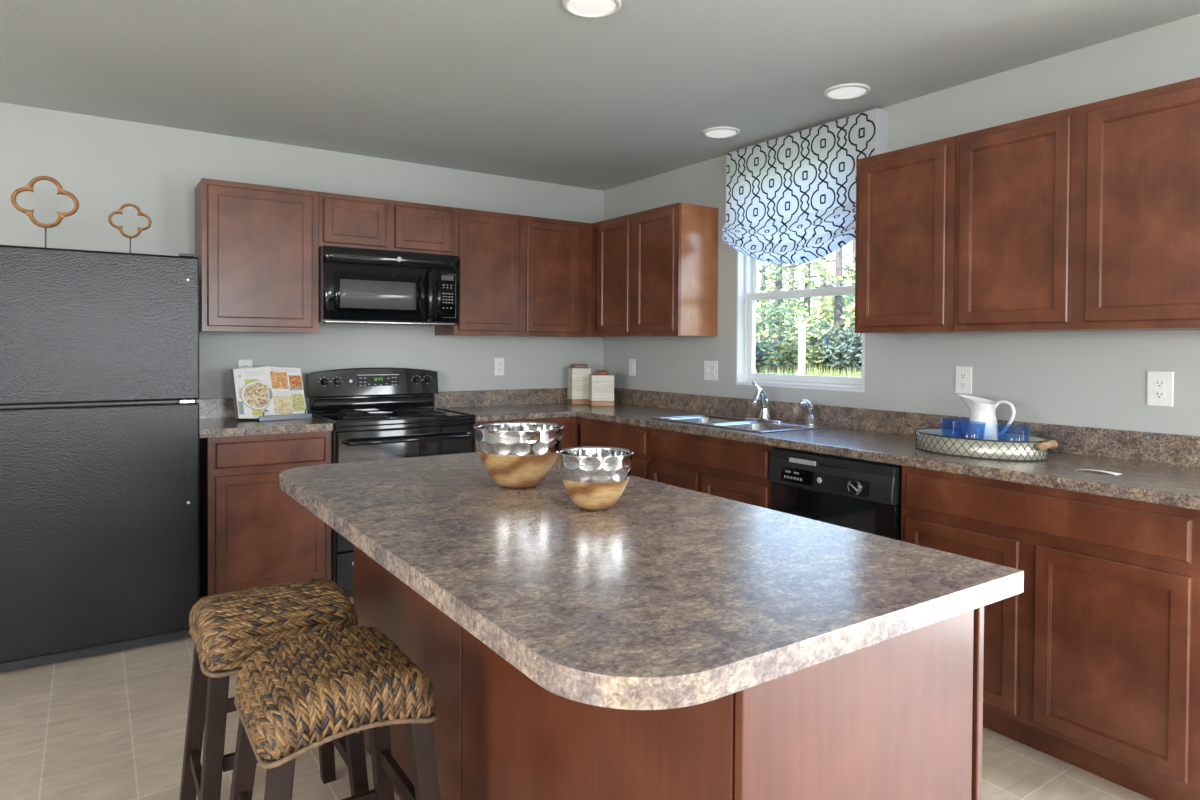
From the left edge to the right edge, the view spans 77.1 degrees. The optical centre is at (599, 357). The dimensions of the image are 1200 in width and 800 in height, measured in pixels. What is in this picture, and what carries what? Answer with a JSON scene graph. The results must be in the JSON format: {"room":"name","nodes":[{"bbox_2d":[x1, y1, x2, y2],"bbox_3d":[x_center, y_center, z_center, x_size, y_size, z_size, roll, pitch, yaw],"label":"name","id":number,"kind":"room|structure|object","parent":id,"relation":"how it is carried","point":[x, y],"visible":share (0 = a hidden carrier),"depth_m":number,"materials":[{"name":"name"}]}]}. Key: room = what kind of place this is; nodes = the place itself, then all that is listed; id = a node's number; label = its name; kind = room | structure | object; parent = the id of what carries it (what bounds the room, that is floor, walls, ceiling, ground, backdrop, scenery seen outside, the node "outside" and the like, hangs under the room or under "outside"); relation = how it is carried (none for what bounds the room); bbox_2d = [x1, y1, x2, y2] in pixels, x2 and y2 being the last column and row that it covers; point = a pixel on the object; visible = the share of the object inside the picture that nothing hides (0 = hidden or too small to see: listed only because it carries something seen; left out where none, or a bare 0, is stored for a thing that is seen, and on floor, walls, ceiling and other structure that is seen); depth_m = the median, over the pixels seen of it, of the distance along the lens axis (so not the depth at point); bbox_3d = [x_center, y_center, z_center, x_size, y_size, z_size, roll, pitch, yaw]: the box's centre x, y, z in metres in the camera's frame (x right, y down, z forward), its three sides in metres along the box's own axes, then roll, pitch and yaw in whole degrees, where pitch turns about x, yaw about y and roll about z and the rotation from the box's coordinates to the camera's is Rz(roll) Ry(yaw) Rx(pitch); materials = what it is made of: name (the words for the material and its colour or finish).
{"room":"kitchen","nodes":[
{"label":"kitchen","id":0,"kind":"room"},
{"bbox_2d":[0,102,603,446],"bbox_3d":[-2.694,0.020,3.697,6.720,2.434,0.120,0,1,-34],"label":"wall","id":1,"kind":"structure","parent":0,"point":[108,164],"depth_m":4.12,"materials":[{"name":"paint"}]},
{"bbox_2d":[197,398,234,417],"bbox_3d":[-1.938,0.290,4.128,0.598,0.140,0.018,0,1,-34],"label":"backsplash","id":2,"kind":"structure","parent":1,"relation":"attached to","point":[213,407],"depth_m":4.04,"materials":[{"name":"stone"}]},
{"bbox_2d":[238,360,251,368],"bbox_3d":[-1.946,0.070,4.126,0.072,0.116,0.009,0,1,-34],"label":"wall outlet","id":3,"kind":"object","parent":1,"relation":"attached to","point":[241,363],"visible":0.39,"depth_m":4.12,"materials":[{"name":"white plastic"}]},
{"bbox_2d":[195,178,318,332],"bbox_3d":[-1.824,-0.513,4.008,0.558,0.758,0.323,0,1,-34],"label":"upper cabinet","id":4,"kind":"object","parent":1,"relation":"attached to","point":[257,246],"visible":0.91,"depth_m":3.87,"materials":[{"name":"brown wood"}]},
{"bbox_2d":[319,192,453,255],"bbox_3d":[-1.270,-0.747,4.379,0.774,0.294,0.323,0,1,-34],"label":"upper cabinet","id":5,"kind":"object","parent":1,"relation":"attached to","point":[350,221],"visible":0.81,"depth_m":4.23,"materials":[{"name":"brown wood"}]},
{"bbox_2d":[319,246,458,325],"bbox_3d":[-1.239,-0.390,4.335,0.770,0.410,0.439,0,1,-34],"label":"microwave","id":6,"kind":"object","parent":5,"relation":"attached to","point":[358,286],"visible":0.99,"depth_m":4.16,"materials":[{"name":"black metal"}]},
{"bbox_2d":[494,358,503,374],"bbox_3d":[-0.667,0.061,4.992,0.072,0.116,0.009,0,1,-34],"label":"wall outlet","id":7,"kind":"object","parent":1,"relation":"attached to","point":[498,362],"visible":1,"depth_m":4.99,"materials":[{"name":"white plastic"}]},
{"bbox_2d":[435,388,566,407],"bbox_3d":[-0.519,0.285,5.090,1.276,0.140,0.018,0,1,-34],"label":"backsplash","id":8,"kind":"structure","parent":1,"relation":"attached to","point":[447,399],"depth_m":4.98,"materials":[{"name":"stone"}]},
{"bbox_2d":[435,207,591,336],"bbox_3d":[-0.543,-0.517,4.876,0.981,0.758,0.323,0,1,-34],"label":"upper cabinet","id":9,"kind":"object","parent":1,"relation":"attached to","point":[520,275],"visible":0.97,"depth_m":4.74,"materials":[{"name":"brown wood"}]},
{"bbox_2d":[0,596,1152,799],"bbox_3d":[-0.433,1.346,0.347,6.700,0.100,8.200,0,1,-34],"label":"floor","id":10,"kind":"structure","parent":0,"point":[110,725],"depth_m":2.45,"materials":[{"name":"tile"}]},
{"bbox_2d":[0,245,199,672],"bbox_3d":[-2.268,0.394,3.382,0.759,1.700,0.810,0,1,-34],"label":"refrigerator","id":11,"kind":"object","parent":10,"relation":"on","point":[100,408],"visible":0.87,"depth_m":3.09,"materials":[{"name":"black metal"}]},
{"bbox_2d":[11,176,78,247],"bbox_3d":[-2.376,-0.610,3.225,0.236,0.335,0.060,0,1,-34],"label":"ornament","id":12,"kind":"object","parent":11,"relation":"on","point":[29,187],"visible":0.94,"depth_m":3.22,"materials":[{"name":"brown wood"}]},
{"bbox_2d":[108,203,151,252],"bbox_3d":[-2.121,-0.569,3.398,0.166,0.252,0.060,0,1,-34],"label":"ornament","id":13,"kind":"object","parent":11,"relation":"on","point":[119,211],"visible":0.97,"depth_m":3.40,"materials":[{"name":"brown wood"}]},
{"bbox_2d":[200,431,331,598],"bbox_3d":[-1.755,0.802,3.894,0.558,0.874,0.628,0,1,-34],"label":"base cabinet","id":14,"kind":"object","parent":10,"relation":"on","point":[254,534],"visible":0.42,"depth_m":3.61,"materials":[{"name":"brown wood"}]},
{"bbox_2d":[197,398,332,437],"bbox_3d":[-1.766,0.294,3.874,0.598,0.140,0.634,0,1,-34],"label":"countertop","id":15,"kind":"structure","parent":14,"relation":"on","point":[217,415],"depth_m":3.74,"materials":[{"name":"stone"}]},
{"bbox_2d":[252,407,311,420],"bbox_3d":[-1.700,0.231,3.997,0.270,0.188,0.187,0,1,-43],"label":"book stand","id":16,"kind":"object","parent":15,"relation":"on","point":[309,415],"visible":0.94,"depth_m":3.92,"materials":[{"name":"grey metal"}]},
{"bbox_2d":[229,366,306,418],"bbox_3d":[-1.747,0.182,3.988,0.364,0.271,0.140,0,1,-43],"label":"cookbook","id":17,"kind":"object","parent":16,"relation":"on","point":[277,390],"visible":1,"depth_m":3.96,"materials":[{"name":"white paper"}]},
{"bbox_2d":[179,578,368,799],"bbox_3d":[-0.865,0.945,1.992,0.414,0.652,0.412,0,1,-34],"label":"bar stool","id":18,"kind":"object","parent":10,"relation":"on","point":[225,629],"visible":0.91,"depth_m":1.90,"materials":[{"name":"wicker"}]},
{"bbox_2d":[229,626,439,799],"bbox_3d":[-0.572,0.952,1.614,0.412,0.652,0.414,0,1,-34],"label":"bar stool","id":19,"kind":"object","parent":10,"relation":"on","point":[300,693],"visible":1,"depth_m":1.53,"materials":[{"name":"wicker"}]},
{"bbox_2d":[305,367,475,595],"bbox_3d":[-1.167,0.651,4.217,0.770,1.174,0.710,0,1,-34],"label":"stove","id":20,"kind":"object","parent":10,"relation":"on","point":[375,413],"visible":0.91,"depth_m":4.13,"materials":[{"name":"black metal"}]},
{"bbox_2d":[307,408,475,426],"bbox_3d":[-1.181,0.329,4.237,0.762,0.028,0.620,0,1,-34],"label":"cooktop","id":21,"kind":"object","parent":20,"relation":"in","point":[340,417],"depth_m":4.10,"materials":[{"name":"black glass"}]},
{"bbox_2d":[353,544,462,799],"bbox_3d":[-0.326,0.831,2.349,0.624,0.874,0.898,0,1,-34],"label":"base cabinet","id":22,"kind":"object","parent":10,"relation":"on","point":[430,638],"visible":0.02,"depth_m":2.00,"materials":[{"name":"brown wood"}]},
{"bbox_2d":[473,417,576,457],"bbox_3d":[-0.595,0.798,4.679,0.683,0.874,0.628,0,1,-34],"label":"base cabinet","id":23,"kind":"object","parent":10,"relation":"on","point":[569,431],"visible":0.03,"depth_m":4.58,"materials":[{"name":"brown wood"}]},
{"bbox_2d":[577,417,649,479],"bbox_3d":[0.305,0.806,4.490,0.628,0.874,0.727,0,1,-34],"label":"base cabinet","id":24,"kind":"object","parent":10,"relation":"on","point":[590,432],"visible":0.23,"depth_m":4.21,"materials":[{"name":"brown wood"}]},
{"bbox_2d":[650,428,778,508],"bbox_3d":[0.755,0.818,3.825,0.628,0.874,0.874,0,1,-34],"label":"base cabinet","id":25,"kind":"object","parent":10,"relation":"on","point":[724,468],"visible":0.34,"depth_m":3.59,"materials":[{"name":"brown wood"}]},
{"bbox_2d":[462,606,983,799],"bbox_3d":[0.189,0.845,1.589,0.624,0.874,0.935,0,1,-34],"label":"base cabinet","id":26,"kind":"object","parent":10,"relation":"on","point":[900,717],"visible":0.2,"depth_m":1.24,"materials":[{"name":"brown wood"}]},
{"bbox_2d":[279,452,1023,709],"bbox_3d":[-0.148,0.383,1.851,0.893,0.039,1.873,0,1,-34],"label":"countertop","id":27,"kind":"structure","parent":26,"relation":"on","point":[666,596],"depth_m":1.29,"materials":[{"name":"stone"}]},
{"bbox_2d":[473,422,563,488],"bbox_3d":[-0.227,0.276,2.111,0.253,0.166,0.253,0,1,-34],"label":"serving bowl","id":28,"kind":"object","parent":27,"relation":"on","point":[516,455],"visible":0.98,"depth_m":2.02,"materials":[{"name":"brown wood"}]},
{"bbox_2d":[557,446,633,509],"bbox_3d":[-0.012,0.296,1.825,0.187,0.136,0.187,0,1,-34],"label":"serving bowl","id":29,"kind":"object","parent":27,"relation":"on","point":[593,477],"visible":1,"depth_m":1.76,"materials":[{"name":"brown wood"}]},
{"bbox_2d":[768,447,901,540],"bbox_3d":[1.147,0.832,3.188,0.636,0.867,0.610,0,1,-34],"label":"dishwasher","id":30,"kind":"object","parent":10,"relation":"on","point":[856,494],"visible":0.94,"depth_m":2.98,"materials":[{"name":"black plastic"}]},
{"bbox_2d":[901,466,1199,799],"bbox_3d":[1.610,0.840,2.563,0.628,0.874,0.915,0,1,-34],"label":"base cabinet","id":31,"kind":"object","parent":10,"relation":"on","point":[1094,667],"visible":0.65,"depth_m":2.25,"materials":[{"name":"brown wood"}]},
{"bbox_2d":[435,388,1199,509],"bbox_3d":[0.542,0.312,3.541,1.296,0.140,3.774,0,1,-34],"label":"countertop","id":32,"kind":"structure","parent":31,"relation":"on","point":[1156,468],"depth_m":3.05,"materials":[{"name":"stone"}]},
{"bbox_2d":[567,364,590,403],"bbox_3d":[-0.143,0.182,5.174,0.135,0.271,0.135,0,1,-16],"label":"canister","id":33,"kind":"object","parent":32,"relation":"on","point":[578,374],"visible":0.92,"depth_m":5.11,"materials":[{"name":"white ceramic"}]},
{"bbox_2d":[589,371,613,405],"bbox_3d":[0.011,0.204,5.037,0.150,0.232,0.150,0,1,-7],"label":"canister","id":34,"kind":"object","parent":32,"relation":"on","point":[601,384],"visible":1,"depth_m":4.96,"materials":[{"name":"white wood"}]},
{"bbox_2d":[651,414,828,432],"bbox_3d":[0.703,0.420,3.909,0.470,0.172,0.820,0,1,-34],"label":"sink","id":35,"kind":"object","parent":32,"relation":"in","point":[713,420],"visible":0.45,"depth_m":3.92,"materials":[{"name":"silver metal"}]},
{"bbox_2d":[666,416,746,422],"bbox_3d":[0.564,0.418,4.051,0.331,0.170,0.360,0,1,-34],"label":"basin","id":36,"kind":"object","parent":35,"relation":"in","point":[694,419],"depth_m":4.20,"materials":[{"name":"silver metal"}]},
{"bbox_2d":[713,421,801,430],"bbox_3d":[0.783,0.424,3.727,0.331,0.170,0.360,0,1,-34],"label":"basin","id":37,"kind":"object","parent":35,"relation":"in","point":[748,425],"depth_m":3.88,"materials":[{"name":"silver metal"}]},
{"bbox_2d":[746,381,783,421],"bbox_3d":[0.816,0.229,3.946,0.194,0.209,0.250,0,1,-34],"label":"faucet","id":38,"kind":"object","parent":35,"relation":"on","point":[764,413],"visible":1,"depth_m":3.96,"materials":[{"name":"silver metal"}]},
{"bbox_2d":[798,400,815,425],"bbox_3d":[1.025,0.273,3.725,0.086,0.129,0.044,0,1,-9],"label":"sprayer","id":39,"kind":"object","parent":35,"relation":"on","point":[809,404],"visible":1,"depth_m":3.71,"materials":[{"name":"silver metal"}]},
{"bbox_2d":[909,426,1057,460],"bbox_3d":[1.424,0.321,2.834,0.335,0.075,0.548,0,1,-34],"label":"serving tray","id":40,"kind":"object","parent":32,"relation":"on","point":[1010,446],"visible":0.98,"depth_m":2.70,"materials":[{"name":"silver metal"}]},
{"bbox_2d":[958,394,1015,439],"bbox_3d":[1.480,0.248,2.893,0.111,0.204,0.209,0,1,-13],"label":"pitcher","id":41,"kind":"object","parent":40,"relation":"on","point":[981,410],"visible":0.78,"depth_m":2.86,"materials":[{"name":"white ceramic"}]},
{"bbox_2d":[1078,469,1120,474],"bbox_3d":[1.586,0.362,2.395,0.045,0.006,0.119,0,1,-39],"label":"paper slip","id":42,"kind":"object","parent":32,"relation":"on","point":[1114,473],"visible":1,"depth_m":2.38,"materials":[{"name":"white paper"}]},
{"bbox_2d":[0,0,1199,190],"bbox_3d":[-0.418,-1.198,0.313,6.700,0.120,8.200,0,1,-34],"label":"ceiling","id":43,"kind":"structure","parent":0,"point":[535,90],"depth_m":3.01,"materials":[{"name":"paint"}]},
{"bbox_2d":[562,0,621,17],"bbox_3d":[-0.027,-1.160,2.475,0.196,0.009,0.196,0,1,-34],"label":"recessed light","id":44,"kind":"object","parent":43,"relation":"in","point":[603,7],"visible":1,"depth_m":2.49,"materials":[{"name":"white plastic"}]},
{"bbox_2d":[702,127,739,137],"bbox_3d":[0.634,-1.176,3.942,0.196,0.009,0.196,0,1,-34],"label":"recessed light","id":45,"kind":"object","parent":43,"relation":"in","point":[715,132],"visible":1,"depth_m":3.92,"materials":[{"name":"white plastic"}]},
{"bbox_2d":[824,83,870,99],"bbox_3d":[1.084,-1.165,3.303,0.196,0.009,0.196,0,1,-34],"label":"recessed light","id":46,"kind":"object","parent":43,"relation":"in","point":[850,90],"visible":1,"depth_m":3.29,"materials":[{"name":"white plastic"}]},
{"bbox_2d":[603,13,1199,435],"bbox_3d":[2.352,0.071,2.151,0.140,2.434,8.100,0,1,-34],"label":"wall","id":47,"kind":"structure","parent":0,"point":[1095,379],"depth_m":3.08,"materials":[{"name":"paint"}]},
{"bbox_2d":[629,359,635,375],"bbox_3d":[0.220,0.068,5.164,0.008,0.116,0.072,0,1,-34],"label":"light switch","id":48,"kind":"object","parent":47,"relation":"attached to","point":[632,362],"visible":1,"depth_m":5.16,"materials":[{"name":"white plastic"}]},
{"bbox_2d":[591,202,717,336],"bbox_3d":[0.315,-0.510,4.740,0.323,0.758,0.896,0,1,-34],"label":"upper cabinet","id":49,"kind":"object","parent":47,"relation":"attached to","point":[655,271],"visible":1,"depth_m":4.45,"materials":[{"name":"laminate"}]},
{"bbox_2d":[704,361,717,380],"bbox_3d":[0.661,0.079,4.508,0.014,0.116,0.118,0,1,-34],"label":"wall outlet","id":50,"kind":"object","parent":47,"relation":"attached to","point":[710,367],"visible":1,"depth_m":4.50,"materials":[{"name":"white plastic"}]},
{"bbox_2d":[736,250,864,391],"bbox_3d":[1.087,-0.457,4.009,0.137,1.237,0.869,0,1,-34],"label":"window","id":51,"kind":"structure","parent":47,"relation":"in","point":[747,294],"depth_m":4.31,"materials":[{"name":"white paint"}]},
{"bbox_2d":[722,108,887,263],"bbox_3d":[1.012,-0.819,3.885,0.126,0.670,1.027,0,1,-34],"label":"window shade","id":52,"kind":"object","parent":47,"relation":"attached to","point":[791,198],"visible":0.88,"depth_m":3.82,"materials":[{"name":"white fabric"}]},
{"bbox_2d":[614,388,1199,466],"bbox_3d":[1.071,0.310,3.899,0.018,0.140,3.774,0,1,-34],"label":"backsplash","id":53,"kind":"structure","parent":47,"relation":"attached to","point":[1175,449],"depth_m":3.33,"materials":[{"name":"stone"}]},
{"bbox_2d":[855,136,987,333],"bbox_3d":[1.366,-0.483,3.188,0.323,0.758,0.457,0,1,-34],"label":"upper cabinet","id":54,"kind":"object","parent":47,"relation":"attached to","point":[906,197],"visible":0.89,"depth_m":3.08,"materials":[{"name":"brown wood"}]},
{"bbox_2d":[955,366,971,393],"bbox_3d":[1.548,0.097,3.204,0.009,0.116,0.072,0,1,-34],"label":"wall outlet","id":55,"kind":"object","parent":47,"relation":"attached to","point":[963,385],"visible":1,"depth_m":3.20,"materials":[{"name":"white plastic"}]},
{"bbox_2d":[959,372,966,378],"bbox_3d":[1.546,0.077,3.202,0.002,0.029,0.033,0,1,-34],"label":"receptacle","id":56,"kind":"object","parent":55,"relation":"attached to","point":[962,375],"depth_m":3.20,"materials":[{"name":"white plastic"}]},
{"bbox_2d":[959,381,966,387],"bbox_3d":[1.545,0.116,3.202,0.002,0.029,0.033,0,1,-34],"label":"receptacle","id":57,"kind":"object","parent":55,"relation":"attached to","point":[962,384],"depth_m":3.20,"materials":[{"name":"white plastic"}]},
{"bbox_2d":[954,77,1199,332],"bbox_3d":[1.752,-0.473,2.619,0.323,0.758,0.916,0,1,-34],"label":"upper cabinet","id":58,"kind":"object","parent":47,"relation":"attached to","point":[1083,218],"visible":1,"depth_m":2.52,"materials":[{"name":"brown wood"}]},
{"bbox_2d":[1147,371,1173,406],"bbox_3d":[1.946,0.109,2.615,0.009,0.122,0.078,0,1,-34],"label":"wall outlet","id":59,"kind":"object","parent":47,"relation":"attached to","point":[1160,384],"visible":1,"depth_m":2.61,"materials":[{"name":"white plastic"}]},
{"bbox_2d":[1154,390,1164,398],"bbox_3d":[1.944,0.128,2.614,0.002,0.029,0.033,0,1,-34],"label":"receptacle","id":60,"kind":"object","parent":59,"relation":"attached to","point":[1158,394],"depth_m":2.61,"materials":[{"name":"white plastic"}]},
{"bbox_2d":[1154,379,1165,386],"bbox_3d":[1.944,0.089,2.613,0.002,0.029,0.033,0,1,-34],"label":"receptacle","id":61,"kind":"object","parent":59,"relation":"attached to","point":[1157,382],"depth_m":2.61,"materials":[{"name":"white plastic"}]},
{"label":"outside","id":62,"kind":"structure","parent":0,"visible":0},
{"bbox_3d":[29.234,-0.251,16.187,60.000,4.013,75.000,0,1,-34],"label":"ground","id":63,"kind":"structure","parent":62,"visible":0},
{"bbox_2d":[755,345,766,372],"bbox_3d":[2.446,-0.001,13.773,1.270,0.831,1.246,0,1,-34],"label":"bush","id":64,"kind":"object","parent":63,"relation":"on","point":[760,361],"visible":0.06,"depth_m":13.49,"materials":[{"name":"green plant"}]},
{"bbox_2d":[756,341,785,372],"bbox_3d":[3.189,0.015,14.146,1.262,0.692,1.257,0,1,-34],"label":"bush","id":65,"kind":"object","parent":63,"relation":"on","point":[773,342],"visible":0.02,"depth_m":13.86,"materials":[{"name":"green plant"}]},
{"bbox_2d":[756,261,800,342],"bbox_3d":[5.273,-3.155,23.566,2.097,6.052,2.241,1,1,38],"label":"tree","id":66,"kind":"object","parent":63,"relation":"on","point":[763,279],"visible":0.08,"depth_m":23.36,"materials":[{"name":"green plant"}]},
{"bbox_2d":[755,261,803,373],"bbox_3d":[2.479,-2.098,12.962,2.051,5.078,2.233,1,1,13],"label":"tree","id":67,"kind":"object","parent":63,"relation":"on","point":[772,322],"visible":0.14,"depth_m":12.59,"materials":[{"name":"green plant"}]},
{"bbox_2d":[765,264,817,338],"bbox_3d":[6.877,-3.510,27.151,1.938,6.554,2.794,0,1,12],"label":"tree","id":68,"kind":"object","parent":63,"relation":"on","point":[791,273],"visible":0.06,"depth_m":27.06,"materials":[{"name":"green plant"}]},
{"bbox_2d":[756,260,828,342],"bbox_3d":[3.697,-2.528,15.693,2.024,5.530,1.916,0,1,-18],"label":"tree","id":69,"kind":"object","parent":63,"relation":"on","point":[777,281],"visible":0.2,"depth_m":15.48,"materials":[{"name":"green plant"}]},
{"bbox_2d":[765,338,829,372],"bbox_3d":[3.580,0.026,13.537,1.250,0.758,1.252,0,1,-34],"label":"bush","id":70,"kind":"object","parent":63,"relation":"on","point":[790,358],"visible":0.59,"depth_m":13.18,"materials":[{"name":"green plant"}]},
{"bbox_2d":[797,323,806,374],"bbox_3d":[1.706,0.677,6.384,0.056,1.942,0.056,0,1,-34],"label":"post","id":71,"kind":"object","parent":63,"relation":"on","point":[802,326],"visible":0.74,"depth_m":6.36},
{"bbox_2d":[755,361,861,377],"bbox_3d":[3.384,0.666,12.023,4.862,1.422,9.075,1,1,16],"label":"grass","id":72,"kind":"structure","parent":63,"relation":"on","point":[762,369],"depth_m":12.61,"materials":[{"name":"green plant"}]},
{"bbox_2d":[758,241,860,373],"bbox_3d":[4.192,-2.060,13.185,2.347,4.840,2.098,0,1,-34],"label":"tree","id":73,"kind":"object","parent":63,"relation":"on","point":[837,316],"visible":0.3,"depth_m":13.30,"materials":[{"name":"green plant"}]},
{"bbox_2d":[764,251,854,339],"bbox_3d":[5.057,-2.607,17.865,2.257,5.595,1.763,0,1,7],"label":"tree","id":74,"kind":"object","parent":63,"relation":"on","point":[805,282],"visible":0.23,"depth_m":17.78,"materials":[{"name":"green plant"}]},
{"bbox_2d":[785,257,850,329],"bbox_3d":[6.544,-3.081,21.431,2.551,6.070,2.000,0,1,-34],"label":"tree","id":75,"kind":"object","parent":63,"relation":"on","point":[822,278],"visible":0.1,"depth_m":21.45,"materials":[{"name":"green plant"}]},
{"bbox_2d":[794,327,861,372],"bbox_3d":[4.277,-0.104,13.866,1.645,0.957,1.637,0,1,-34],"label":"bush","id":76,"kind":"object","parent":63,"relation":"on","point":[816,332],"visible":0.17,"depth_m":13.36,"materials":[{"name":"green plant"}]},
{"bbox_2d":[802,254,854,331],"bbox_3d":[5.637,-2.074,16.144,2.811,4.632,1.868,1,1,21],"label":"tree","id":77,"kind":"object","parent":63,"relation":"on","point":[829,326],"visible":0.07,"depth_m":16.37,"materials":[{"name":"green plant"}]},
{"bbox_2d":[812,324,861,375],"bbox_3d":[4.654,-0.091,13.220,1.944,1.007,1.921,0,1,-34],"label":"bush","id":78,"kind":"object","parent":63,"relation":"on","point":[849,355],"visible":0.37,"depth_m":12.89,"materials":[{"name":"green plant"}]},
{"bbox_2d":[827,238,855,330],"bbox_3d":[8.406,-3.216,24.808,2.165,6.075,2.557,1,1,19],"label":"tree","id":79,"kind":"object","parent":63,"relation":"on","point":[854,240],"visible":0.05,"depth_m":24.57,"materials":[{"name":"green plant"}]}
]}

